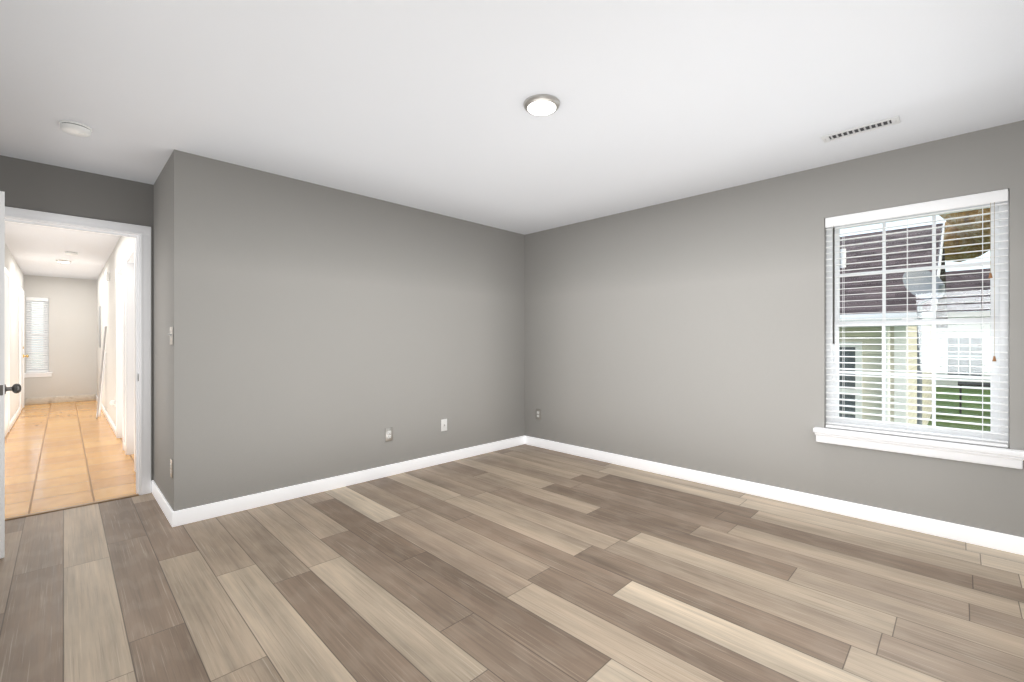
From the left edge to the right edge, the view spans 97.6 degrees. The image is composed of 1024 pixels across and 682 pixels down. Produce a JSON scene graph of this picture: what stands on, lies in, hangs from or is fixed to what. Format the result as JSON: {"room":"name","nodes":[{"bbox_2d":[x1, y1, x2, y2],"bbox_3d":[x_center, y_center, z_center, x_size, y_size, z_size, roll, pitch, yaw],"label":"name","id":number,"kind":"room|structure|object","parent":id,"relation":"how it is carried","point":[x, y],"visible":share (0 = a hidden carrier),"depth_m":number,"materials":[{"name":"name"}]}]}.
{"room":"empty bedroom","nodes":[
{"label":"empty bedroom","id":0,"kind":"room"},
{"bbox_2d":[5,243,23,420],"bbox_3d":[-6.481,-0.020,5.660,0.120,2.440,7.870,0,0,-45],"label":"wall","id":1,"kind":"structure","parent":0,"point":[12,267],"depth_m":6.74,"materials":[{"name":"paint"}]},
{"bbox_2d":[5,268,9,435],"bbox_3d":[-6.266,0.150,5.543,0.018,2.100,1.140,0,0,-45],"label":"door frame","id":2,"kind":"structure","parent":1,"relation":"attached to","point":[7,275],"depth_m":5.81,"materials":[{"name":"white paint"}]},
{"bbox_2d":[10,408,19,428],"bbox_3d":[-7.413,1.151,6.687,0.013,0.098,2.100,0,0,-45],"label":"baseboard","id":3,"kind":"structure","parent":1,"relation":"attached to","point":[17,413],"depth_m":6.57,"materials":[{"name":"white paint"}]},
{"bbox_2d":[19,287,23,412],"bbox_3d":[-8.511,0.150,7.788,0.018,2.100,0.990,0,0,-45],"label":"door frame","id":4,"kind":"structure","parent":1,"relation":"attached to","point":[21,293],"depth_m":7.75,"materials":[{"name":"white paint"}]},
{"bbox_2d":[24,275,96,404],"bbox_3d":[-8.825,-0.020,8.796,1.000,2.440,0.120,0,0,-45],"label":"wall","id":5,"kind":"structure","parent":0,"point":[73,335],"depth_m":8.81,"materials":[{"name":"paint"}]},
{"bbox_2d":[26,298,48,372],"bbox_3d":[-9.079,-0.115,8.584,0.300,1.430,0.058,0,0,-45],"label":"window","id":6,"kind":"structure","parent":5,"relation":"in","point":[43,337],"depth_m":8.64,"materials":[{"name":"white glass"}]},
{"bbox_2d":[26,297,47,372],"bbox_3d":[-9.033,-0.116,8.538,0.288,1.424,0.064,0,0,-45],"label":"window blind","id":7,"kind":"object","parent":6,"relation":"attached to","point":[37,342],"visible":1,"depth_m":8.54,"materials":[{"name":"white plastic"}]},
{"bbox_2d":[24,372,51,377],"bbox_3d":[-9.023,0.642,8.528,0.400,0.085,0.100,0,0,-45],"label":"window sill","id":8,"kind":"structure","parent":5,"relation":"in","point":[42,374],"depth_m":8.52,"materials":[{"name":"white paint"}]},
{"bbox_2d":[25,394,95,404],"bbox_3d":[-8.777,1.137,8.749,0.974,0.125,0.014,0,0,-45],"label":"baseboard","id":9,"kind":"structure","parent":5,"relation":"attached to","point":[56,399],"depth_m":8.72,"materials":[{"name":"white wood"}]},
{"bbox_2d":[0,155,153,492],"bbox_3d":[-3.293,-0.020,3.198,1.146,2.440,0.120,0,0,-45],"label":"wall","id":10,"kind":"structure","parent":0,"point":[34,186],"depth_m":3.27,"materials":[{"name":"grey paint"}]},
{"bbox_2d":[0,191,21,558],"bbox_3d":[-3.144,0.185,2.690,0.830,2.014,0.179,0,0,35],"label":"bedroom door","id":11,"kind":"structure","parent":10,"relation":"in","point":[16,388],"depth_m":2.46,"materials":[{"name":"white paint"}]},
{"bbox_2d":[5,494,138,520],"bbox_3d":[-3.203,1.196,3.203,0.830,0.007,0.044,0,0,-45],"label":"trim","id":12,"kind":"structure","parent":10,"relation":"attached to","point":[63,508],"depth_m":3.21,"materials":[{"name":"beige wood"}]},
{"bbox_2d":[5,206,150,494],"bbox_3d":[-3.244,0.150,3.244,0.980,2.100,0.160,0,0,-45],"label":"door frame","id":13,"kind":"structure","parent":10,"relation":"attached to","point":[144,232],"depth_m":3.50,"materials":[{"name":"white paint"}]},
{"bbox_2d":[97,155,170,505],"bbox_3d":[-5.351,-0.020,6.133,0.146,2.440,8.800,0,0,-45],"label":"wall","id":14,"kind":"structure","parent":0,"point":[162,323],"depth_m":3.38,"materials":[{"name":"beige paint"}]},
{"bbox_2d":[99,306,100,347],"bbox_3d":[-7.589,-0.260,8.257,0.016,0.760,0.370,0,0,-45],"label":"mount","id":15,"kind":"object","parent":14,"relation":"attached to","point":[100,326],"visible":1,"depth_m":8.13,"materials":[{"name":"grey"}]},
{"bbox_2d":[96,395,115,434],"bbox_3d":[-6.676,1.151,7.345,0.013,0.098,4.970,0,0,-45],"label":"baseboard","id":16,"kind":"structure","parent":14,"relation":"attached to","point":[104,411],"depth_m":6.57,"materials":[{"name":"white paint"}]},
{"bbox_2d":[106,272,109,280],"bbox_3d":[-5.918,-0.940,6.569,0.040,0.120,0.120,0,0,-45],"label":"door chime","id":17,"kind":"object","parent":14,"relation":"attached to","point":[107,276],"visible":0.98,"depth_m":6.53,"materials":[{"name":"white plastic"}]},
{"bbox_2d":[110,398,115,406],"bbox_3d":[-5.183,0.800,5.820,0.059,0.116,0.070,0,0,-45],"label":"outlet","id":18,"kind":"object","parent":14,"relation":"attached to","point":[112,402],"visible":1,"depth_m":5.81,"materials":[{"name":"white plastic"}]},
{"bbox_2d":[116,263,120,437],"bbox_3d":[-4.542,0.150,5.293,0.138,2.100,0.950,0,0,-45],"label":"door frame","id":19,"kind":"structure","parent":14,"relation":"attached to","point":[118,270],"depth_m":5.54,"materials":[{"name":"white paint"}]},
{"bbox_2d":[121,243,135,471],"bbox_3d":[-3.729,0.150,4.480,0.138,2.100,0.950,0,0,-45],"label":"door frame","id":20,"kind":"structure","parent":14,"relation":"attached to","point":[126,349],"depth_m":4.74,"materials":[{"name":"white paint"}]},
{"bbox_2d":[152,480,170,519],"bbox_3d":[-2.528,1.151,3.235,0.013,0.098,0.910,0,0,-45],"label":"baseboard","id":21,"kind":"structure","parent":14,"relation":"attached to","point":[156,492],"depth_m":3.22,"materials":[{"name":"white paint"}]},
{"bbox_2d":[168,327,172,344],"bbox_3d":[-2.248,-0.035,2.950,0.019,0.116,0.116,0,0,-45],"label":"light switch","id":22,"kind":"object","parent":14,"relation":"attached to","point":[171,335],"visible":0.98,"depth_m":2.94,"materials":[{"name":"white plastic"}]},
{"bbox_2d":[170,459,172,477],"bbox_3d":[-2.244,0.840,2.954,0.008,0.116,0.071,0,0,-45],"label":"outlet","id":23,"kind":"object","parent":14,"relation":"attached to","point":[171,467],"visible":0.98,"depth_m":2.94,"materials":[{"name":"white plastic"}]},
{"bbox_2d":[171,150,524,510],"bbox_3d":[-1.020,-0.020,4.156,3.424,2.440,0.120,0,0,-45],"label":"wall","id":24,"kind":"structure","parent":0,"point":[320,332],"depth_m":3.58,"materials":[{"name":"grey paint"}]},
{"bbox_2d":[168,436,523,526],"bbox_3d":[-1.033,1.151,4.048,3.277,0.098,0.021,0,0,-45],"label":"baseboard","id":25,"kind":"structure","parent":24,"relation":"attached to","point":[194,514],"depth_m":3.56,"materials":[{"name":"white paint"}]},
{"bbox_2d":[385,427,392,441],"bbox_3d":[-1.093,0.832,3.993,0.071,0.116,0.008,0,0,-45],"label":"electrical outlet","id":26,"kind":"object","parent":24,"relation":"attached to","point":[388,434],"visible":1,"depth_m":3.99,"materials":[{"name":"white plastic"}]},
{"bbox_2d":[441,419,446,430],"bbox_3d":[-0.665,0.828,4.415,0.071,0.116,0.016,0,0,-45],"label":"outlet","id":27,"kind":"object","parent":24,"relation":"attached to","point":[443,424],"visible":1,"depth_m":4.41,"materials":[{"name":"white plastic"}]},
{"bbox_2d":[0,400,1023,681],"bbox_3d":[-3.026,1.225,5.353,4.570,0.050,13.190,0,0,-45],"label":"floor","id":28,"kind":"structure","parent":0,"point":[524,563],"depth_m":2.22,"materials":[{"name":"wood"}]},
{"bbox_2d":[96,326,106,418],"bbox_3d":[-6.367,0.484,6.955,0.024,1.430,0.142,0,0,15],"label":"rod","id":29,"kind":"object","parent":28,"relation":"on","point":[100,381],"visible":0.93,"depth_m":6.95,"materials":[{"name":"silver metal"}]},
{"bbox_2d":[0,0,1023,279],"bbox_3d":[-3.026,-1.290,5.353,4.570,0.100,13.190,0,0,-45],"label":"ceiling","id":30,"kind":"structure","parent":0,"point":[418,104],"depth_m":2.24,"materials":[{"name":"paint"}]},
{"bbox_2d":[56,260,70,262],"bbox_3d":[-6.930,-1.224,6.930,0.171,0.032,0.171,0,0,-45],"label":"recessed light","id":31,"kind":"object","parent":30,"relation":"in","point":[63,261],"visible":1,"depth_m":6.89,"materials":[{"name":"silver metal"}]},
{"bbox_2d":[65,251,77,255],"bbox_3d":[-6.138,-1.218,6.251,0.138,0.045,0.138,0,0,-45],"label":"smoke detector","id":32,"kind":"object","parent":30,"relation":"attached to","point":[71,253],"visible":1,"depth_m":6.22,"materials":[{"name":"white plastic"}]},
{"bbox_2d":[59,120,91,136],"bbox_3d":[-2.517,-1.218,2.588,0.138,0.045,0.138,0,0,-45],"label":"smoke detector","id":33,"kind":"object","parent":30,"relation":"attached to","point":[75,128],"visible":1,"depth_m":2.56,"materials":[{"name":"white plastic"}]},
{"bbox_2d":[524,94,559,115],"bbox_3d":[0.156,-1.222,2.348,0.191,0.036,0.191,0,0,-45],"label":"recessed light","id":34,"kind":"object","parent":30,"relation":"in","point":[541,105],"visible":0.98,"depth_m":2.31,"materials":[{"name":"white glass"}]},
{"bbox_2d":[821,116,900,142],"bbox_3d":[2.037,-1.235,2.630,0.105,0.009,0.360,0,0,-45],"label":"ceiling vent","id":35,"kind":"object","parent":30,"relation":"in","point":[863,128],"visible":1,"depth_m":2.62,"materials":[{"name":"white metal"}]},
{"bbox_2d":[525,120,1023,537],"bbox_3d":[1.658,-0.020,3.815,0.120,2.440,4.150,0,0,-45],"label":"wall","id":36,"kind":"structure","parent":0,"point":[688,333],"depth_m":3.56,"materials":[{"name":"grey paint"}]},
{"bbox_2d":[536,409,540,419],"bbox_3d":[0.296,0.831,5.087,0.008,0.116,0.071,0,0,-45],"label":"electrical outlet","id":37,"kind":"object","parent":36,"relation":"attached to","point":[538,413],"visible":1,"depth_m":5.08,"materials":[{"name":"white plastic"}]},
{"bbox_2d":[524,435,1023,554],"bbox_3d":[1.599,1.151,3.777,0.017,0.098,4.120,0,0,-45],"label":"baseboard","id":38,"kind":"structure","parent":36,"relation":"attached to","point":[987,538],"depth_m":3.20,"materials":[{"name":"white paint"}]},
{"bbox_2d":[826,191,1008,446],"bbox_3d":[2.587,-0.128,2.929,0.058,1.485,0.880,0,0,-45],"label":"bedroom window","id":39,"kind":"structure","parent":36,"relation":"in","point":[1001,307],"depth_m":2.84,"materials":[{"name":"white glass"}]},
{"bbox_2d":[825,189,1007,447],"bbox_3d":[2.538,-0.129,2.880,0.073,1.479,0.868,0,0,-45],"label":"window blind","id":40,"kind":"object","parent":39,"relation":"attached to","point":[994,197],"visible":0.94,"depth_m":2.82,"materials":[{"name":"white plastic"}]},
{"bbox_2d":[813,427,1023,468],"bbox_3d":[2.527,0.667,2.869,0.116,0.104,1.000,0,0,-45],"label":"window sill","id":41,"kind":"structure","parent":36,"relation":"in","point":[992,455],"depth_m":2.78,"materials":[{"name":"white paint"}]},
{"label":"outside","id":42,"kind":"structure","parent":0,"visible":0},
{"bbox_2d":[928,387,990,430],"bbox_3d":[8.839,1.900,12.374,90.000,0.200,85.000,0,0,-45],"label":"lawn","id":43,"kind":"structure","parent":42,"point":[965,405],"depth_m":11.79,"materials":[{"name":"green plant"}]},
{"bbox_2d":[839,223,947,424],"bbox_3d":[1.334,-0.215,15.130,9.317,4.010,19.090,0,0,-45],"label":"neighbor house","id":44,"kind":"structure","parent":43,"relation":"on","point":[898,315],"depth_m":6.01,"materials":[{"name":"beige"}]},
{"bbox_2d":[903,270,944,424],"bbox_3d":[4.579,0.477,4.991,0.420,2.625,0.352,0,0,-45],"label":"dish","id":45,"kind":"object","parent":43,"relation":"on","point":[911,288],"depth_m":5.09,"materials":[{"name":"grey"}]},
{"bbox_2d":[936,268,990,389],"bbox_3d":[21.142,-0.605,17.041,6.800,4.790,12.800,0,0,-45],"label":"house","id":46,"kind":"structure","parent":43,"relation":"on","point":[968,299],"depth_m":17.06,"materials":[{"name":"white"}]},
{"bbox_2d":[939,208,989,261],"bbox_3d":[1.771,-3.029,11.333,39.199,9.638,12.312,0,0,8],"label":"trees","id":47,"kind":"object","parent":43,"relation":"on","point":[963,235],"depth_m":12.39,"materials":[{"name":"brown plant"}]},
{"bbox_2d":[958,381,990,413],"bbox_3d":[11.632,1.425,11.137,1.000,0.730,0.800,0,0,-45],"label":"patio table","id":48,"kind":"object","parent":43,"relation":"on","point":[979,384],"depth_m":11.05,"materials":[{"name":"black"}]}
]}

